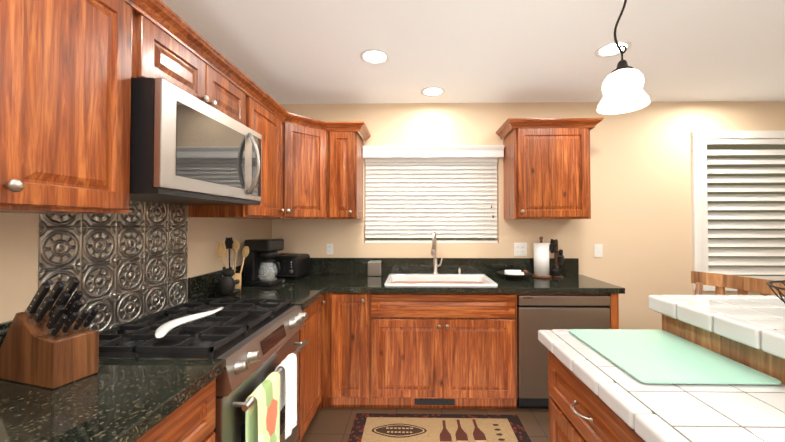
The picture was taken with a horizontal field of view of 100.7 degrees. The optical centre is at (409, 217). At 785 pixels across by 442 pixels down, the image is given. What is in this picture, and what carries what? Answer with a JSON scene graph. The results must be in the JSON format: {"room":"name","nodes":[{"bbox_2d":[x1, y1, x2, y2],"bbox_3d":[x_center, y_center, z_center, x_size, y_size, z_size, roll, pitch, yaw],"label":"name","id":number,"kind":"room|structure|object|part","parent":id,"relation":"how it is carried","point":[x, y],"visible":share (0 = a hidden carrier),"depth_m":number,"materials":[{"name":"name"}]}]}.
{"room":"kitchen","nodes":[
{"label":"kitchen","id":0,"kind":"room"},
{"bbox_2d":[0,213,271,322],"bbox_3d":[-1.405,0.144,0.480,0.150,2.500,5.400,0,-1,1],"label":"wall","id":1,"kind":"structure","parent":0,"point":[19,241],"depth_m":1.14,"materials":[{"name":"beige paint"}]},
{"bbox_2d":[0,0,143,213],"bbox_3d":[-1.149,-0.391,0.764,0.348,0.739,0.780,0,-1,1],"label":"upper cabinet","id":2,"kind":"object","parent":1,"relation":"attached to","point":[69,69],"depth_m":0.93,"materials":[{"name":"brown wood"}]},
{"bbox_3d":[-0.959,-0.078,0.786,0.030,0.032,0.032,0,-1,1],"label":"knob","id":3,"kind":"part","parent":2,"relation":"part of","materials":[{"name":"silver metal"}]},
{"bbox_3d":[-0.982,-0.385,0.947,0.020,0.708,0.368,0,-1,1],"label":"door","id":4,"kind":"part","parent":2,"relation":"part of","materials":[{"name":"brown wood"}]},
{"bbox_2d":[38,201,187,331],"bbox_3d":[-1.308,0.225,1.528,0.004,0.650,0.752,0,-1,1],"label":"backsplash","id":5,"kind":"structure","parent":1,"relation":"attached to","point":[130,266],"depth_m":1.47,"materials":[{"name":"silver metal"}]},
{"bbox_2d":[0,264,243,346],"bbox_3d":[-1.302,0.416,1.294,0.022,0.150,3.458,0,-1,1],"label":"backsplash","id":6,"kind":"structure","parent":1,"relation":"attached to","point":[200,286],"depth_m":2.01,"materials":[{"name":"black stone"}]},
{"bbox_2d":[144,4,251,128],"bbox_3d":[-1.135,-0.622,1.538,0.348,0.254,0.760,0,-1,1],"label":"upper cabinet","id":7,"kind":"object","parent":1,"relation":"attached to","point":[170,56],"depth_m":1.43,"materials":[{"name":"brown wood"}]},
{"bbox_3d":[-0.975,-0.621,1.354,0.020,0.223,0.358,0,-1,1],"label":"door","id":8,"kind":"part","parent":7,"relation":"part of","materials":[{"name":"brown wood"}]},
{"bbox_2d":[129,78,261,204],"bbox_3d":[-1.057,-0.286,1.531,0.493,0.413,0.754,0,-1,1],"label":"over-the-range microwave","id":9,"kind":"object","parent":7,"relation":"attached to","point":[186,148],"visible":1,"depth_m":1.29,"materials":[{"name":"silver metal"}]},
{"bbox_3d":[-0.947,-0.552,1.503,0.030,0.032,0.032,0,-1,1],"label":"knob","id":10,"kind":"part","parent":7,"relation":"part of","materials":[{"name":"silver metal"}]},
{"bbox_3d":[-0.946,-0.551,1.563,0.030,0.032,0.032,0,-1,1],"label":"knob","id":11,"kind":"part","parent":7,"relation":"part of","materials":[{"name":"silver metal"}]},
{"bbox_3d":[-0.968,-0.615,1.716,0.020,0.223,0.358,0,-1,1],"label":"door","id":12,"kind":"part","parent":7,"relation":"part of","materials":[{"name":"brown wood"}]},
{"bbox_2d":[188,92,283,218],"bbox_3d":[-1.124,-0.369,2.169,0.348,0.739,0.510,0,-1,1],"label":"upper cabinet","id":13,"kind":"object","parent":1,"relation":"attached to","point":[267,122],"depth_m":2.16,"materials":[{"name":"brown wood"}]},
{"bbox_3d":[-0.960,-0.366,2.166,0.020,0.708,0.470,0,-1,1],"label":"door","id":14,"kind":"part","parent":13,"relation":"part of","materials":[{"name":"brown wood"}]},
{"bbox_2d":[280,112,327,123],"bbox_3d":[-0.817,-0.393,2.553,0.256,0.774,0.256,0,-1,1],"label":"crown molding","id":15,"kind":"structure","parent":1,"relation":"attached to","point":[281,113],"depth_m":2.41,"materials":[{"name":"brown wood"}]},
{"bbox_2d":[284,116,327,218],"bbox_3d":[-0.984,-0.361,2.725,0.608,0.740,0.608,0,-1,1],"label":"upper cabinet","id":16,"kind":"object","parent":1,"relation":"attached to","point":[305,138],"depth_m":2.54,"materials":[{"name":"brown wood"}]},
{"bbox_3d":[-0.816,-0.360,2.551,0.346,0.708,0.020,1,-1,-44],"label":"corner door","id":17,"kind":"part","parent":16,"relation":"part of","materials":[{"name":"brown wood"}]},
{"bbox_2d":[301,404,548,441],"bbox_3d":[1.420,1.443,0.410,5.800,0.100,5.400,0,-1,1],"label":"floor","id":18,"kind":"structure","parent":0,"point":[331,424],"depth_m":2.32,"materials":[{"name":"tile"}]},
{"bbox_2d":[136,383,215,441],"bbox_3d":[-0.993,0.961,0.738,0.658,0.874,0.776,0,-1,1],"label":"base cabinet","id":19,"kind":"object","parent":18,"relation":"on","point":[195,421],"depth_m":0.99,"materials":[{"name":"brown wood"}]},
{"bbox_2d":[0,358,225,441],"bbox_3d":[-0.990,0.497,0.346,0.678,0.040,1.577,0,-1,1],"label":"countertop","id":20,"kind":"structure","parent":19,"relation":"on","point":[123,401],"depth_m":0.87,"materials":[{"name":"black stone"}]},
{"bbox_2d":[0,277,98,388],"bbox_3d":[-1.128,0.337,1.009,0.315,0.298,0.110,0,-1,15],"label":"knife block","id":21,"kind":"object","parent":20,"relation":"on","point":[47,344],"visible":1,"depth_m":0.96,"materials":[{"name":"brown wood"}]},
{"bbox_3d":[-0.675,0.623,0.738,0.020,0.170,0.736,0,-1,1],"label":"door","id":22,"kind":"part","parent":19,"relation":"part of","materials":[{"name":"brown wood"}]},
{"bbox_3d":[-0.672,1.011,0.917,0.020,0.570,0.366,0,-1,1],"label":"door","id":23,"kind":"part","parent":19,"relation":"part of","materials":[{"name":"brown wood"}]},
{"bbox_2d":[99,298,307,441],"bbox_3d":[-0.928,0.926,1.510,0.750,0.968,0.754,0,-1,1],"label":"stove","id":24,"kind":"object","parent":18,"relation":"on","point":[258,348],"visible":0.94,"depth_m":1.37,"materials":[{"name":"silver metal"}]},
{"bbox_2d":[245,371,279,441],"bbox_3d":[-0.588,0.889,1.325,0.063,0.436,0.202,0,-1,1],"label":"towel","id":25,"kind":"object","parent":24,"relation":"hanging from","point":[262,419],"depth_m":1.30,"materials":[{"name":"fabric"}]},
{"bbox_2d":[275,353,296,438],"bbox_3d":[-0.584,0.843,1.556,0.063,0.336,0.142,0,-1,1],"label":"towel","id":26,"kind":"object","parent":24,"relation":"hanging from","point":[288,367],"depth_m":1.54,"materials":[{"name":"white fabric"}]},
{"bbox_2d":[184,295,323,441],"bbox_3d":[-0.968,0.983,2.152,0.658,0.874,0.516,0,-1,1],"label":"base cabinet","id":27,"kind":"object","parent":18,"relation":"on","point":[311,358],"depth_m":2.12,"materials":[{"name":"brown wood"}]},
{"bbox_3d":[-0.650,0.937,2.137,0.020,0.755,0.436,0,-1,1],"label":"door","id":28,"kind":"part","parent":27,"relation":"part of","materials":[{"name":"brown wood"}]},
{"bbox_2d":[324,295,371,407],"bbox_3d":[-0.475,0.991,2.700,0.350,0.874,0.598,0,-1,1],"label":"base cabinet","id":29,"kind":"object","parent":18,"relation":"on","point":[347,318],"depth_m":2.41,"materials":[{"name":"brown wood"}]},
{"bbox_2d":[199,287,327,310],"bbox_3d":[-0.959,0.525,2.149,0.678,0.040,0.497,0,-1,1],"label":"countertop","id":30,"kind":"structure","parent":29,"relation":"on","point":[303,296],"depth_m":2.14,"materials":[{"name":"black stone"}]},
{"bbox_2d":[215,237,248,295],"bbox_3d":[-1.179,0.317,2.136,0.158,0.375,0.193,0,-1,1],"label":"utensil holder","id":31,"kind":"object","parent":30,"relation":"on","point":[229,282],"visible":1,"depth_m":2.11,"materials":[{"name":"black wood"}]},
{"bbox_2d":[244,239,285,286],"bbox_3d":[-1.105,0.337,2.505,0.254,0.345,0.190,0,-1,15],"label":"coffee maker","id":32,"kind":"object","parent":30,"relation":"on","point":[259,257],"visible":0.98,"depth_m":2.44,"materials":[{"name":"black plastic"}]},
{"bbox_3d":[-0.449,0.942,2.412,0.263,0.755,0.020,0,-1,1],"label":"door","id":33,"kind":"part","parent":29,"relation":"part of","materials":[{"name":"brown wood"}]},
{"bbox_2d":[348,413,530,441],"bbox_3d":[0.187,1.411,1.975,1.160,0.011,0.745,0,-1,1],"label":"rug","id":34,"kind":"object","parent":18,"relation":"on","point":[375,427],"visible":1,"depth_m":2.18,"materials":[{"name":"beige fabric"}]},
{"bbox_2d":[368,295,517,408],"bbox_3d":[0.250,0.991,2.687,1.100,0.874,0.598,0,-1,1],"label":"base cabinet","id":35,"kind":"object","parent":18,"relation":"on","point":[435,332],"depth_m":2.39,"materials":[{"name":"brown wood"}]},
{"bbox_2d":[241,275,623,294],"bbox_3d":[0.138,0.533,2.687,2.852,0.040,0.618,0,-1,1],"label":"countertop","id":36,"kind":"structure","parent":35,"relation":"on","point":[336,284],"depth_m":2.41,"materials":[{"name":"black stone"}]},
{"bbox_2d":[269,253,309,279],"bbox_3d":[-1.054,0.416,2.825,0.285,0.196,0.292,0,-1,7],"label":"toaster","id":37,"kind":"object","parent":36,"relation":"on","point":[295,266],"visible":0.71,"depth_m":2.71,"materials":[{"name":"black plastic"}]},
{"bbox_2d":[368,260,381,275],"bbox_3d":[-0.311,0.450,2.912,0.120,0.131,0.080,0,-1,1],"label":"sponge caddy","id":38,"kind":"object","parent":36,"relation":"on","point":[374,267],"visible":0.96,"depth_m":2.87,"materials":[{"name":"silver metal"}]},
{"bbox_2d":[432,231,443,274],"bbox_3d":[0.238,0.309,2.834,0.111,0.385,0.201,0,-1,1],"label":"faucet","id":39,"kind":"object","parent":36,"relation":"on","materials":[{"name":"silver metal"}]},
{"bbox_2d":[384,271,499,286],"bbox_3d":[0.240,0.599,2.685,0.860,0.199,0.510,0,-1,1],"label":"sink","id":40,"kind":"object","parent":36,"relation":"in","point":[395,278],"depth_m":2.85,"materials":[{"name":"white ceramic"}]},
{"bbox_2d":[497,270,531,279],"bbox_3d":[0.881,0.476,2.745,0.280,0.074,0.280,0,-1,1],"label":"bowl","id":41,"kind":"object","parent":36,"relation":"on","point":[514,274],"visible":1,"depth_m":2.69,"materials":[{"name":"grey ceramic"}]},
{"bbox_2d":[531,236,564,278],"bbox_3d":[1.204,0.338,2.842,0.273,0.354,0.170,0,-1,1],"label":"paper towel holder","id":42,"kind":"object","parent":36,"relation":"on","point":[541,258],"visible":1,"depth_m":2.79,"materials":[{"name":"white paper"}]},
{"bbox_3d":[1.502,0.991,2.665,0.055,0.875,0.598,0,-1,1],"label":"panel","id":43,"kind":"part","parent":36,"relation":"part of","materials":[{"name":"brown wood"}]},
{"bbox_2d":[414,399,454,404],"bbox_3d":[0.185,1.377,2.433,0.300,0.045,0.002,0,-1,1],"label":"vent grille","id":44,"kind":"object","parent":35,"relation":"attached to","point":[416,401],"depth_m":2.43,"materials":[{"name":"black metal"}]},
{"bbox_2d":[516,295,609,408],"bbox_3d":[1.137,1.002,2.664,0.667,0.853,0.596,0,-1,1],"label":"dishwasher","id":45,"kind":"object","parent":18,"relation":"on","point":[536,314],"visible":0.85,"depth_m":2.38,"materials":[{"name":"silver metal"}]},
{"bbox_2d":[538,307,784,441],"bbox_3d":[1.015,0.885,0.329,1.006,1.014,2.106,0,-1,1],"label":"kitchen island","id":46,"kind":"object","parent":18,"relation":"on","point":[595,396],"depth_m":0.91,"materials":[{"name":"white tile"}]},
{"bbox_3d":[0.571,1.013,1.037,0.020,0.570,0.570,0,-1,1],"label":"cab door","id":47,"kind":"part","parent":46,"relation":"part of","materials":[{"name":"brown wood"}]},
{"bbox_3d":[0.544,0.623,1.048,0.038,0.013,0.114,0,-1,1],"label":"cab pull","id":48,"kind":"part","parent":46,"relation":"part of","materials":[{"name":"silver metal"}]},
{"bbox_3d":[0.571,0.623,1.043,0.020,0.180,0.570,0,-1,1],"label":"cab door","id":49,"kind":"part","parent":46,"relation":"part of","materials":[{"name":"brown wood"}]},
{"bbox_2d":[569,329,781,384],"bbox_3d":[0.856,0.469,1.137,0.397,0.010,0.453,0,-1,1],"label":"glass cutting board","id":50,"kind":"object","parent":46,"relation":"on","point":[654,356],"visible":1,"depth_m":1.06,"materials":[{"name":"green glass"}]},
{"bbox_2d":[670,299,784,346],"bbox_3d":[1.280,0.336,0.315,0.435,0.036,2.070,0,-1,1],"label":"island countertop","id":51,"kind":"structure","parent":46,"relation":"on","point":[764,318],"depth_m":1.13,"materials":[{"name":"white tile"}]},
{"bbox_2d":[766,280,784,303],"bbox_3d":[1.340,0.272,1.000,0.327,0.104,0.327,0,-1,1],"label":"wire bowl","id":52,"kind":"object","parent":51,"relation":"on","point":[771,285],"visible":1,"depth_m":1.10,"materials":[{"name":"grey metal"}]},
{"bbox_2d":[691,271,784,296],"bbox_3d":[1.658,0.872,1.758,0.506,1.086,0.440,0,-1,-19],"label":"bar chair","id":53,"kind":"object","parent":18,"relation":"on","point":[743,285],"visible":0.21,"depth_m":1.86,"materials":[{"name":"brown wood"}]},
{"bbox_2d":[161,0,784,103],"bbox_3d":[1.420,-1.157,0.451,5.800,0.100,5.400,0,-1,1],"label":"ceiling","id":54,"kind":"structure","parent":0,"point":[457,51],"depth_m":2.05,"materials":[{"name":"white paint"}]},
{"bbox_2d":[360,49,389,64],"bbox_3d":[-0.233,-1.074,2.174,0.202,0.009,0.202,0,-1,1],"label":"recessed light","id":55,"kind":"object","parent":54,"relation":"in","point":[374,56],"visible":1,"depth_m":2.17,"materials":[{"name":"white paint"}]},
{"bbox_2d":[421,87,444,96],"bbox_3d":[0.197,-1.065,2.752,0.202,0.009,0.202,0,-1,1],"label":"recessed light","id":56,"kind":"object","parent":54,"relation":"in","point":[432,91],"visible":1,"depth_m":2.75,"materials":[{"name":"white paint"}]},
{"bbox_2d":[595,40,631,57],"bbox_3d":[1.299,-1.076,2.078,0.202,0.009,0.202,0,-1,1],"label":"recessed light","id":57,"kind":"object","parent":54,"relation":"in","point":[610,49],"visible":0.81,"depth_m":2.08,"materials":[{"name":"white paint"}]},
{"bbox_2d":[597,0,650,113],"bbox_3d":[0.917,-0.784,1.404,0.194,0.614,0.194,0,-1,1],"label":"pendant lamp","id":58,"kind":"object","parent":54,"relation":"hanging from","point":[623,91],"visible":1,"depth_m":1.37,"materials":[{"name":"white glass"}]},
{"bbox_2d":[272,101,784,329],"bbox_3d":[1.466,0.184,3.055,5.500,2.500,0.150,0,-1,1],"label":"wall","id":59,"kind":"structure","parent":0,"point":[638,225],"depth_m":2.98,"materials":[{"name":"beige paint"}]},
{"bbox_2d":[327,244,332,253],"bbox_3d":[-0.740,0.288,3.011,0.060,0.100,0.009,0,-1,1],"label":"electrical outlet","id":60,"kind":"object","parent":59,"relation":"attached to","point":[329,248],"visible":1,"depth_m":3.01,"materials":[{"name":"white paint"}]},
{"bbox_2d":[328,122,363,218],"bbox_3d":[-0.556,-0.382,2.848,0.243,0.786,0.348,0,-1,1],"label":"upper cabinet","id":61,"kind":"object","parent":59,"relation":"attached to","point":[345,143],"depth_m":2.68,"materials":[{"name":"brown wood"}]},
{"bbox_3d":[-0.678,-0.766,1.310,0.575,0.066,3.436,0,-1,1],"label":"crown","id":62,"kind":"part","parent":61,"relation":"part of","materials":[{"name":"brown wood"}]},
{"bbox_3d":[-0.559,-0.358,2.684,0.203,0.708,0.020,0,-1,1],"label":"door","id":63,"kind":"part","parent":61,"relation":"part of","materials":[{"name":"brown wood"}]},
{"bbox_2d":[362,145,503,242],"bbox_3d":[0.212,-0.210,3.004,1.281,0.883,0.153,0,-1,1],"label":"window blind","id":64,"kind":"object","parent":59,"relation":"attached to","point":[427,191],"visible":1,"depth_m":3.05,"materials":[{"name":"white paint"}]},
{"bbox_2d":[308,259,578,274],"bbox_3d":[0.137,0.443,2.986,2.796,0.150,0.022,0,-1,1],"label":"backsplash","id":65,"kind":"structure","parent":59,"relation":"attached to","point":[317,266],"depth_m":2.97,"materials":[{"name":"black stone"}]},
{"bbox_2d":[514,243,526,255],"bbox_3d":[1.015,0.288,2.980,0.118,0.118,0.009,0,-1,1],"label":"electrical outlet","id":66,"kind":"object","parent":59,"relation":"attached to","point":[520,249],"visible":1,"depth_m":2.98,"materials":[{"name":"white paint"}]},
{"bbox_2d":[500,118,595,218],"bbox_3d":[1.172,-0.393,2.818,0.620,0.806,0.348,0,-1,1],"label":"upper cabinet","id":67,"kind":"object","parent":59,"relation":"attached to","point":[546,161],"depth_m":2.65,"materials":[{"name":"brown wood"}]},
{"bbox_3d":[1.171,-0.763,2.797,0.760,0.066,0.396,0,-1,1],"label":"crown","id":68,"kind":"part","parent":67,"relation":"part of","materials":[{"name":"brown wood"}]},
{"bbox_3d":[1.169,-0.370,2.653,0.570,0.725,0.020,0,-1,1],"label":"door","id":69,"kind":"part","parent":67,"relation":"part of","materials":[{"name":"brown wood"}]},
{"bbox_2d":[594,244,602,256],"bbox_3d":[1.725,0.298,2.966,0.075,0.118,0.011,0,-1,1],"label":"light switch","id":70,"kind":"object","parent":59,"relation":"attached to","point":[598,250],"visible":1,"depth_m":2.97,"materials":[{"name":"white paint"}]},
{"bbox_2d":[691,131,784,290],"bbox_3d":[3.340,-0.065,2.952,1.540,1.445,0.067,0,-1,1],"label":"window shutter","id":71,"kind":"object","parent":59,"relation":"attached to","point":[701,214],"visible":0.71,"depth_m":2.94,"materials":[{"name":"white paint"}]},
{"label":"outside","id":72,"kind":"structure","parent":0,"visible":0},
{"bbox_2d":[366,145,784,275],"bbox_3d":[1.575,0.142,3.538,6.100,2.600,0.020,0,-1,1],"label":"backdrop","id":73,"kind":"structure","parent":72,"point":[712,147],"depth_m":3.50,"materials":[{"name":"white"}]}
]}

